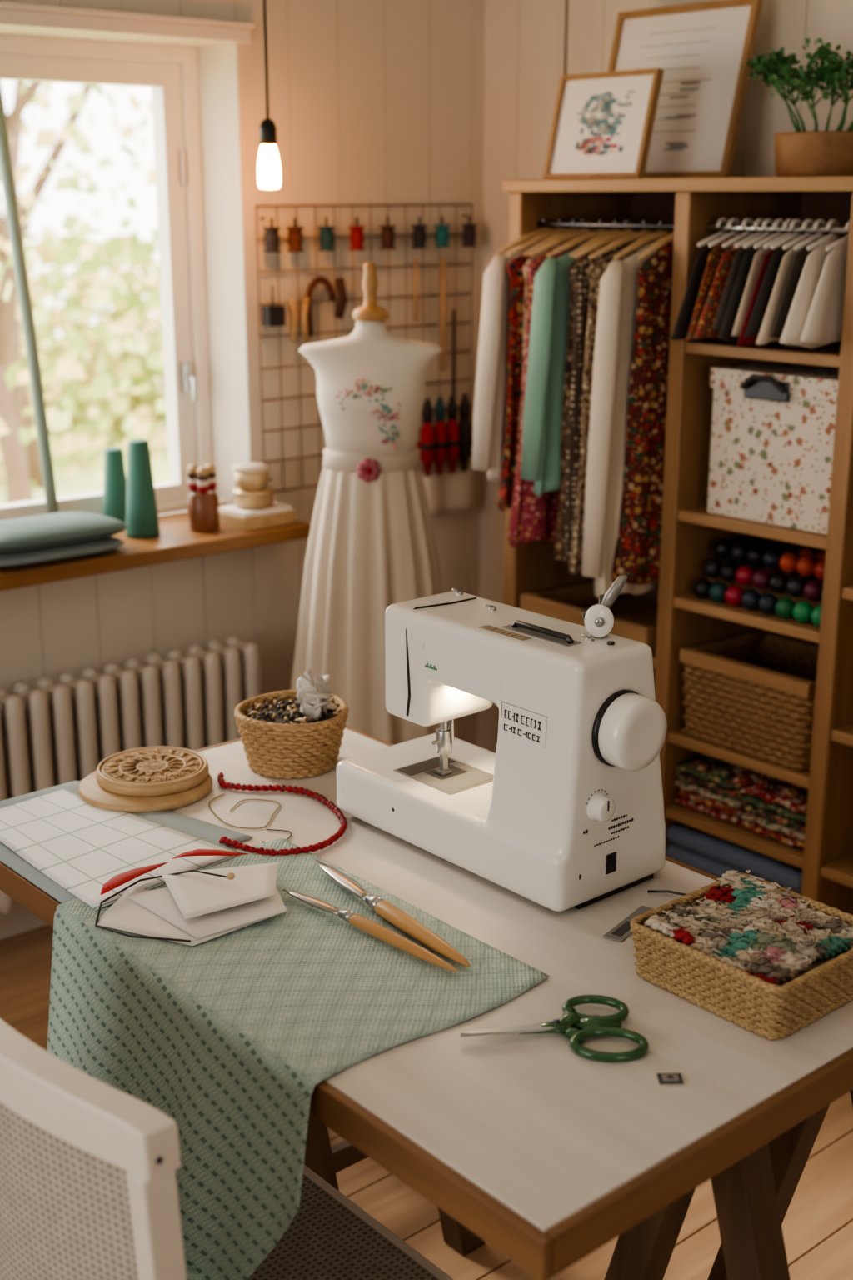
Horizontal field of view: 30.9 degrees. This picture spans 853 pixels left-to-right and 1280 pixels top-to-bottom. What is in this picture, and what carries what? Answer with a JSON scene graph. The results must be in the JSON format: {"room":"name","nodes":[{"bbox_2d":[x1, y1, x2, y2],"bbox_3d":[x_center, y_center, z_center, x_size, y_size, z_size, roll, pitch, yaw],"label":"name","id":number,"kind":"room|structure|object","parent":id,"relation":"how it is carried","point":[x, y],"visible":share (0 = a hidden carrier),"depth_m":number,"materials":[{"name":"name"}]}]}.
{"room":"sewing room","nodes":[
{"label":"sewing room","id":0,"kind":"room"},
{"bbox_2d":[0,0,484,745],"bbox_3d":[-1.595,-0.475,2.726,4.780,2.600,0.250,-13,21,-39],"label":"wall","id":1,"kind":"structure","parent":0,"point":[372,102],"depth_m":3.63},
{"bbox_2d":[0,900,47,939],"bbox_3d":[-1.509,0.754,2.977,4.380,0.100,0.015,-13,21,-39],"label":"baseboard","id":2,"kind":"structure","parent":1,"relation":"attached to","point":[20,920],"depth_m":3.46,"materials":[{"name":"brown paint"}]},
{"bbox_2d":[0,34,212,520],"bbox_3d":[-0.985,-0.731,3.279,1.190,1.055,0.116,-13,21,-39],"label":"window","id":3,"kind":"structure","parent":1,"relation":"in","point":[170,72],"depth_m":3.55,"materials":[{"name":"white paint"}]},
{"bbox_2d":[0,0,254,43],"bbox_3d":[-0.853,-1.218,2.990,1.245,0.042,0.026,-13,21,-39],"label":"trim","id":4,"kind":"structure","parent":1,"relation":"attached to","point":[12,13],"depth_m":3.17,"materials":[{"name":"white paint"}]},
{"bbox_2d":[0,511,311,591],"bbox_3d":[-0.919,-0.157,3.253,1.450,0.033,0.320,-13,21,-39],"label":"windowsill","id":5,"kind":"object","parent":1,"relation":"attached to","point":[176,542],"visible":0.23,"depth_m":3.37,"materials":[{"name":"brown wood"}]},
{"bbox_2d":[0,79,59,514],"bbox_3d":[-0.869,-0.703,3.342,0.094,0.965,0.029,-10,19,-31],"label":"pole","id":6,"kind":"object","parent":5,"relation":"on","point":[6,163],"visible":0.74,"depth_m":3.33,"materials":[{"name":"metal"}]},
{"bbox_2d":[0,511,127,567],"bbox_3d":[-0.808,-0.215,3.254,0.344,0.076,0.194,-13,21,-39],"label":"cushion","id":7,"kind":"object","parent":5,"relation":"on","point":[64,535],"visible":1,"depth_m":3.20,"materials":[{"name":"green fabric"}]},
{"bbox_2d":[102,446,126,523],"bbox_3d":[-0.715,-0.351,3.540,0.068,0.180,0.068,-13,21,-39],"label":"thread cone","id":8,"kind":"object","parent":5,"relation":"on","point":[114,503],"visible":0.69,"depth_m":3.52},
{"bbox_2d":[125,438,159,539],"bbox_3d":[-0.637,-0.339,3.434,0.076,0.215,0.076,-13,21,-39],"label":"thread cone","id":9,"kind":"object","parent":5,"relation":"on","point":[142,515],"visible":1,"depth_m":3.41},
{"bbox_2d":[187,463,219,532],"bbox_3d":[-0.508,-0.325,3.506,0.072,0.150,0.072,-13,21,-39],"label":"jar","id":10,"kind":"object","parent":5,"relation":"on","point":[203,511],"visible":1,"depth_m":3.49,"materials":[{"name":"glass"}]},
{"bbox_2d":[219,497,228,507],"bbox_3d":[-0.506,-0.318,3.688,0.064,0.035,0.063,-13,21,-39],"label":"bowl","id":11,"kind":"object","parent":5,"relation":"on","point":[223,502],"visible":0.21,"depth_m":3.68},
{"bbox_2d":[219,501,295,530],"bbox_3d":[-0.397,-0.291,3.585,0.145,0.040,0.115,-13,21,-39],"label":"wooden block","id":12,"kind":"object","parent":5,"relation":"on","point":[277,514],"visible":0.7,"depth_m":3.54,"materials":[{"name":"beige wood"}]},
{"bbox_2d":[231,462,274,509],"bbox_3d":[-0.401,-0.358,3.565,0.097,0.100,0.096,-13,21,-39],"label":"tins","id":13,"kind":"object","parent":12,"relation":"on","point":[252,491],"visible":1,"depth_m":3.53,"materials":[{"name":"beige wood"}]},
{"bbox_2d":[255,203,473,492],"bbox_3d":[-0.138,-0.725,3.780,0.662,0.661,0.016,-13,21,-39],"label":"grid panel","id":14,"kind":"object","parent":1,"relation":"attached to","point":[278,271],"visible":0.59,"depth_m":3.68,"materials":[{"name":"brown metal"}]},
{"bbox_2d":[262,257,455,395],"bbox_3d":[-0.146,-0.740,3.736,0.589,0.350,0.026,-13,21,-39],"label":"tools","id":15,"kind":"object","parent":14,"relation":"hanging from","point":[272,316],"visible":0.98,"depth_m":3.64,"materials":[{"name":"brown wood"}]},
{"bbox_2d":[416,394,474,518],"bbox_3d":[0.058,-0.471,3.956,0.196,0.311,0.052,-13,21,-39],"label":"pouch","id":16,"kind":"object","parent":14,"relation":"hanging from","point":[446,451],"visible":0.99,"depth_m":3.94,"materials":[{"name":"fabric"}]},
{"bbox_2d":[0,924,852,1279],"bbox_3d":[-0.043,1.302,1.368,4.780,0.060,5.100,-13,21,-39],"label":"floor","id":17,"kind":"structure","parent":0,"point":[817,1224],"depth_m":2.54,"materials":[{"name":"brown wood"}]},
{"bbox_2d":[0,635,260,914],"bbox_3d":[-0.789,0.381,3.347,1.010,0.612,0.112,-13,21,-39],"label":"radiator","id":18,"kind":"object","parent":17,"relation":"on","point":[52,734],"visible":0.51,"depth_m":3.34,"materials":[{"name":"metal"}]},
{"bbox_2d":[0,1019,454,1279],"bbox_3d":[-0.257,0.728,1.689,0.462,0.864,0.484,-13,21,-39],"label":"dining chair","id":19,"kind":"object","parent":17,"relation":"on","point":[88,1187],"visible":0.82,"depth_m":1.39,"materials":[{"name":"white paint"}]},
{"bbox_2d":[290,261,461,744],"bbox_3d":[-0.110,-0.068,3.356,0.418,1.466,0.433,-13,21,-39],"label":"dress form","id":20,"kind":"object","parent":17,"relation":"on","point":[372,547],"visible":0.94,"depth_m":3.22,"materials":[{"name":"fabric"}]},
{"bbox_2d":[0,725,852,1279],"bbox_3d":[0.004,0.692,2.019,0.690,0.750,1.348,-13,21,-39],"label":"work table","id":21,"kind":"object","parent":17,"relation":"on","point":[540,1152],"visible":0.44,"depth_m":1.58,"materials":[{"name":"brown wood"}]},
{"bbox_2d":[0,780,252,903],"bbox_3d":[-0.461,0.263,2.147,0.297,0.002,0.365,-13,21,-39],"label":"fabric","id":22,"kind":"object","parent":21,"relation":"on","point":[209,832],"visible":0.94,"depth_m":2.13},
{"bbox_2d":[0,789,239,909],"bbox_3d":[-0.446,0.270,2.111,0.233,0.004,0.390,-13,21,-39],"label":"cutting mat","id":23,"kind":"object","parent":22,"relation":"on","point":[80,846],"visible":0.94,"depth_m":2.08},
{"bbox_2d":[78,746,212,813],"bbox_3d":[-0.416,0.205,2.288,0.198,0.036,0.196,-13,21,-39],"label":"wooden trivet","id":24,"kind":"object","parent":21,"relation":"on","point":[149,779],"visible":1,"depth_m":2.25,"materials":[{"name":"brown light wood"}]},
{"bbox_2d":[208,793,292,842],"bbox_3d":[-0.240,0.250,2.194,0.102,0.002,0.202,-13,21,-39],"label":"thread","id":25,"kind":"object","parent":21,"relation":"on","point":[213,812],"visible":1,"depth_m":2.18},
{"bbox_2d":[217,771,347,855],"bbox_3d":[-0.208,0.242,2.204,0.178,0.011,0.315,-2,16,-8],"label":"cord","id":26,"kind":"object","parent":21,"relation":"on","point":[295,789],"visible":1,"depth_m":2.16,"materials":[{"name":"red fabric"}]},
{"bbox_2d":[234,669,349,779],"bbox_3d":[-0.208,0.121,2.375,0.175,0.151,0.175,-9,18,-28],"label":"wicker basket","id":27,"kind":"object","parent":21,"relation":"on","point":[290,734],"visible":1,"depth_m":2.34,"materials":[{"name":"brown wicker"}]},
{"bbox_2d":[46,837,549,1279],"bbox_3d":[-0.217,0.507,1.819,0.485,0.291,0.546,-13,21,-39],"label":"fabric","id":28,"kind":"object","parent":21,"relation":"on","point":[232,1036],"visible":0.68,"depth_m":1.71,"materials":[{"name":"green fabric"}]},
{"bbox_2d":[94,861,286,945],"bbox_3d":[-0.286,0.317,1.887,0.240,0.034,0.185,-4,17,-14],"label":"envelope","id":29,"kind":"object","parent":28,"relation":"on","point":[195,907],"visible":1,"depth_m":1.88,"materials":[{"name":"paper"}]},
{"bbox_2d":[100,849,248,894],"bbox_3d":[-0.331,0.290,1.978,0.212,0.010,0.046,-12,20,-36],"label":"ribbon","id":30,"kind":"object","parent":29,"relation":"on","point":[120,879],"visible":1,"depth_m":1.97,"materials":[{"name":"red fabric"}]},
{"bbox_2d":[282,889,458,972],"bbox_3d":[-0.071,0.341,1.836,0.304,0.015,0.019,15,22,42],"label":"seam awl","id":31,"kind":"object","parent":28,"relation":"on","point":[382,933],"visible":1,"depth_m":1.82,"materials":[{"name":"wood"}]},
{"bbox_2d":[314,859,470,966],"bbox_3d":[-0.052,0.327,1.879,0.024,0.019,0.350,-10,19,-32],"label":"seam awl","id":32,"kind":"object","parent":28,"relation":"on","point":[392,914],"visible":1,"depth_m":1.84,"materials":[{"name":"wood"}]},
{"bbox_2d":[336,575,666,911],"bbox_3d":[0.104,0.089,2.029,0.205,0.403,0.490,-13,21,-39],"label":"sewing machine","id":33,"kind":"object","parent":21,"relation":"on","point":[567,812],"visible":1,"depth_m":1.92,"materials":[{"name":"white plastic"}]},
{"bbox_2d":[460,995,649,1062],"bbox_3d":[0.144,0.405,1.635,0.192,0.016,0.114,5,17,15],"label":"scissors","id":34,"kind":"object","parent":21,"relation":"on","point":[577,1027],"visible":1,"depth_m":1.61,"materials":[{"name":"metal"}]},
{"bbox_2d":[603,905,654,942],"bbox_3d":[0.249,0.343,1.870,0.024,0.002,0.100,11,19,33],"label":"gauge","id":35,"kind":"object","parent":21,"relation":"on","point":[622,931],"visible":0.71,"depth_m":1.85},
{"bbox_2d":[656,1073,684,1084],"bbox_3d":[0.244,0.438,1.542,0.024,0.003,0.018,0,16,-1],"label":"tag","id":36,"kind":"object","parent":21,"relation":"on","point":[664,1078],"visible":1,"depth_m":1.54,"materials":[{"name":"metal"}]},
{"bbox_2d":[630,870,852,1039],"bbox_3d":[0.369,0.346,1.732,0.211,0.075,0.223,-13,21,-39],"label":"basket","id":37,"kind":"object","parent":21,"relation":"on","point":[769,959],"visible":1,"depth_m":1.68,"materials":[{"name":"wicker"}]},
{"bbox_2d":[502,175,852,914],"bbox_3d":[0.752,-0.098,3.167,0.380,1.632,1.365,-13,21,-39],"label":"shelving unit","id":38,"kind":"object","parent":17,"relation":"on","point":[668,617],"visible":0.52,"depth_m":3.09,"materials":[{"name":"brown wood"}]},
{"bbox_2d":[472,217,554,482],"bbox_3d":[0.258,-0.638,3.391,0.410,0.561,0.068,-13,21,-39],"label":"garment","id":39,"kind":"object","parent":38,"relation":"hanging from","point":[490,404],"visible":0.34,"depth_m":3.28,"materials":[{"name":"white fabric"}]},
{"bbox_2d":[497,217,568,511],"bbox_3d":[0.287,-0.607,3.373,0.350,0.612,0.074,-13,21,-39],"label":"dress","id":40,"kind":"object","parent":38,"relation":"hanging from","point":[507,474],"visible":0.16,"depth_m":3.28,"materials":[{"name":"red fabric"}]},
{"bbox_2d":[515,217,579,469],"bbox_3d":[0.317,-0.577,3.359,0.337,0.662,0.071,-13,21,-39],"label":"shirt","id":41,"kind":"object","parent":38,"relation":"hanging from","point":[527,282],"visible":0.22,"depth_m":3.23,"materials":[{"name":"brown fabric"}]},
{"bbox_2d":[508,218,594,548],"bbox_3d":[0.329,-0.556,3.321,0.360,0.681,0.074,-12,20,-36],"label":"shirt","id":42,"kind":"object","parent":38,"relation":"hanging from","point":[533,517],"visible":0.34,"depth_m":3.29,"materials":[{"name":"red fabric"}]},
{"bbox_2d":[520,218,610,495],"bbox_3d":[0.367,-0.607,3.284,0.440,0.562,0.070,-13,21,-39],"label":"shirt","id":43,"kind":"object","parent":38,"relation":"hanging from","point":[542,412],"visible":0.39,"depth_m":3.17,"materials":[{"name":"teal fabric"}]},
{"bbox_2d":[553,218,622,560],"bbox_3d":[0.391,-0.526,3.274,0.308,0.712,0.074,-13,21,-39],"label":"dress","id":44,"kind":"object","parent":38,"relation":"hanging from","point":[559,552],"visible":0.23,"depth_m":3.19,"materials":[{"name":"brown fabric"}]},
{"bbox_2d":[564,218,636,562],"bbox_3d":[0.416,-0.522,3.242,0.350,0.702,0.075,-13,21,-39],"label":"dress","id":45,"kind":"object","parent":38,"relation":"hanging from","point":[582,282],"visible":0.23,"depth_m":3.13,"materials":[{"name":"brown fabric"}]},
{"bbox_2d":[543,67,664,179],"bbox_3d":[0.362,-1.062,3.188,0.066,0.214,0.270,-13,21,-39],"label":"picture frame","id":46,"kind":"object","parent":38,"relation":"on","point":[603,122],"visible":1,"depth_m":3.18,"materials":[{"name":"brown wood"}]},
{"bbox_2d":[569,219,659,574],"bbox_3d":[0.440,-0.510,3.216,0.371,0.712,0.078,-13,21,-39],"label":"dress","id":47,"kind":"object","parent":38,"relation":"hanging from","point":[595,272],"visible":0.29,"depth_m":3.10,"materials":[{"name":"brown fabric"}]},
{"bbox_2d":[582,219,671,598],"bbox_3d":[0.475,-0.477,3.193,0.401,0.762,0.076,-13,21,-39],"label":"garment","id":48,"kind":"object","parent":38,"relation":"hanging from","point":[618,296],"visible":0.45,"depth_m":3.08,"materials":[{"name":"white fabric"}]},
{"bbox_2d":[611,231,674,584],"bbox_3d":[0.500,-0.482,3.157,0.269,0.732,0.080,-13,21,-39],"label":"dress","id":49,"kind":"object","parent":38,"relation":"hanging from","point":[637,550],"visible":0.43,"depth_m":3.11,"materials":[{"name":"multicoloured fabric"}]},
{"bbox_2d":[608,0,763,178],"bbox_3d":[0.522,-1.161,3.276,0.096,0.355,0.380,-13,21,-39],"label":"picture frame","id":50,"kind":"object","parent":38,"relation":"on","point":[702,48],"visible":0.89,"depth_m":3.23,"materials":[{"name":"brown wood"}]},
{"bbox_2d":[665,821,802,894],"bbox_3d":[0.734,0.472,3.298,0.279,0.136,0.351,-13,21,-39],"label":"folded fabric","id":51,"kind":"object","parent":38,"relation":"on","point":[714,855],"visible":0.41,"depth_m":3.22,"materials":[{"name":"blue fabric"}]},
{"bbox_2d":[674,754,808,849],"bbox_3d":[0.745,0.316,3.264,0.276,0.111,0.345,-13,21,-39],"label":"folded fabric","id":52,"kind":"object","parent":38,"relation":"on","point":[767,805],"visible":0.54,"depth_m":3.19,"materials":[{"name":"multicoloured fabric"}]},
{"bbox_2d":[680,628,819,771],"bbox_3d":[0.741,0.115,3.201,0.298,0.187,0.350,-13,21,-39],"label":"basket","id":53,"kind":"object","parent":38,"relation":"on","point":[752,693],"visible":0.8,"depth_m":3.13,"materials":[{"name":"wicker"}]},
{"bbox_2d":[692,535,825,627],"bbox_3d":[0.711,-0.126,3.100,0.186,0.116,0.348,-13,21,-39],"label":"balls","id":54,"kind":"object","parent":38,"relation":"on","point":[787,582],"visible":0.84,"depth_m":3.08,"materials":[{"name":"multicoloured"}]},
{"bbox_2d":[670,217,850,348],"bbox_3d":[0.662,-0.680,2.916,0.230,0.228,0.340,-13,21,-39],"label":"hanging clothes","id":55,"kind":"object","parent":38,"relation":"on","point":[746,288],"visible":0.98,"depth_m":2.85,"materials":[{"name":"fabric"}]},
{"bbox_2d":[707,360,839,534],"bbox_3d":[0.754,-0.389,3.040,0.310,0.290,0.300,-13,21,-39],"label":"storage box","id":56,"kind":"object","parent":38,"relation":"on","point":[773,423],"visible":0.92,"depth_m":2.96,"materials":[{"name":"paper"}]},
{"bbox_2d":[740,33,852,176],"bbox_3d":[0.753,-0.991,2.875,0.282,0.245,0.301,-13,21,-39],"label":"potted plant","id":57,"kind":"object","parent":38,"relation":"on","point":[816,152],"visible":1,"depth_m":2.84,"materials":[{"name":"leaf"},{"name":"terracotta"},{"name":"soil"}]},
{"bbox_2d":[477,0,852,752],"bbox_3d":[1.788,-0.360,2.328,0.200,2.600,4.800,-13,21,-39],"label":"wall","id":58,"kind":"structure","parent":0,"point":[525,39],"depth_m":3.68,"materials":[{"name":"beige paint"}]},
{"bbox_3d":[-0.043,-1.264,0.627,4.780,0.080,5.100,-13,21,-39],"label":"ceiling","id":59,"kind":"structure","parent":0,"visible":0},
{"bbox_2d":[257,0,280,189],"bbox_3d":[-0.330,-1.422,3.102,0.100,0.988,0.100,-13,21,-39],"label":"pendant lamp","id":60,"kind":"object","parent":59,"relation":"hanging from","point":[268,167],"visible":1,"depth_m":3.20,"materials":[{"name":"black glass"}]},
{"bbox_2d":[564,0,568,74],"bbox_3d":[0.321,-1.512,3.509,0.032,1.040,0.031,-13,21,-39],"label":"hanging cord","id":61,"kind":"object","parent":59,"relation":"hanging from","point":[567,1],"visible":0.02,"depth_m":3.54,"materials":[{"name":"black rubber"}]},
{"label":"outside","id":62,"kind":"structure","parent":0,"visible":0},
{"bbox_2d":[0,80,169,504],"bbox_3d":[-5.167,-4.323,12.947,22.000,6.151,20.600,-13,21,-39],"label":"garden","id":63,"kind":"object","parent":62,"point":[103,389],"visible":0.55,"depth_m":12.53,"materials":[{"name":"green plant"}]}
]}

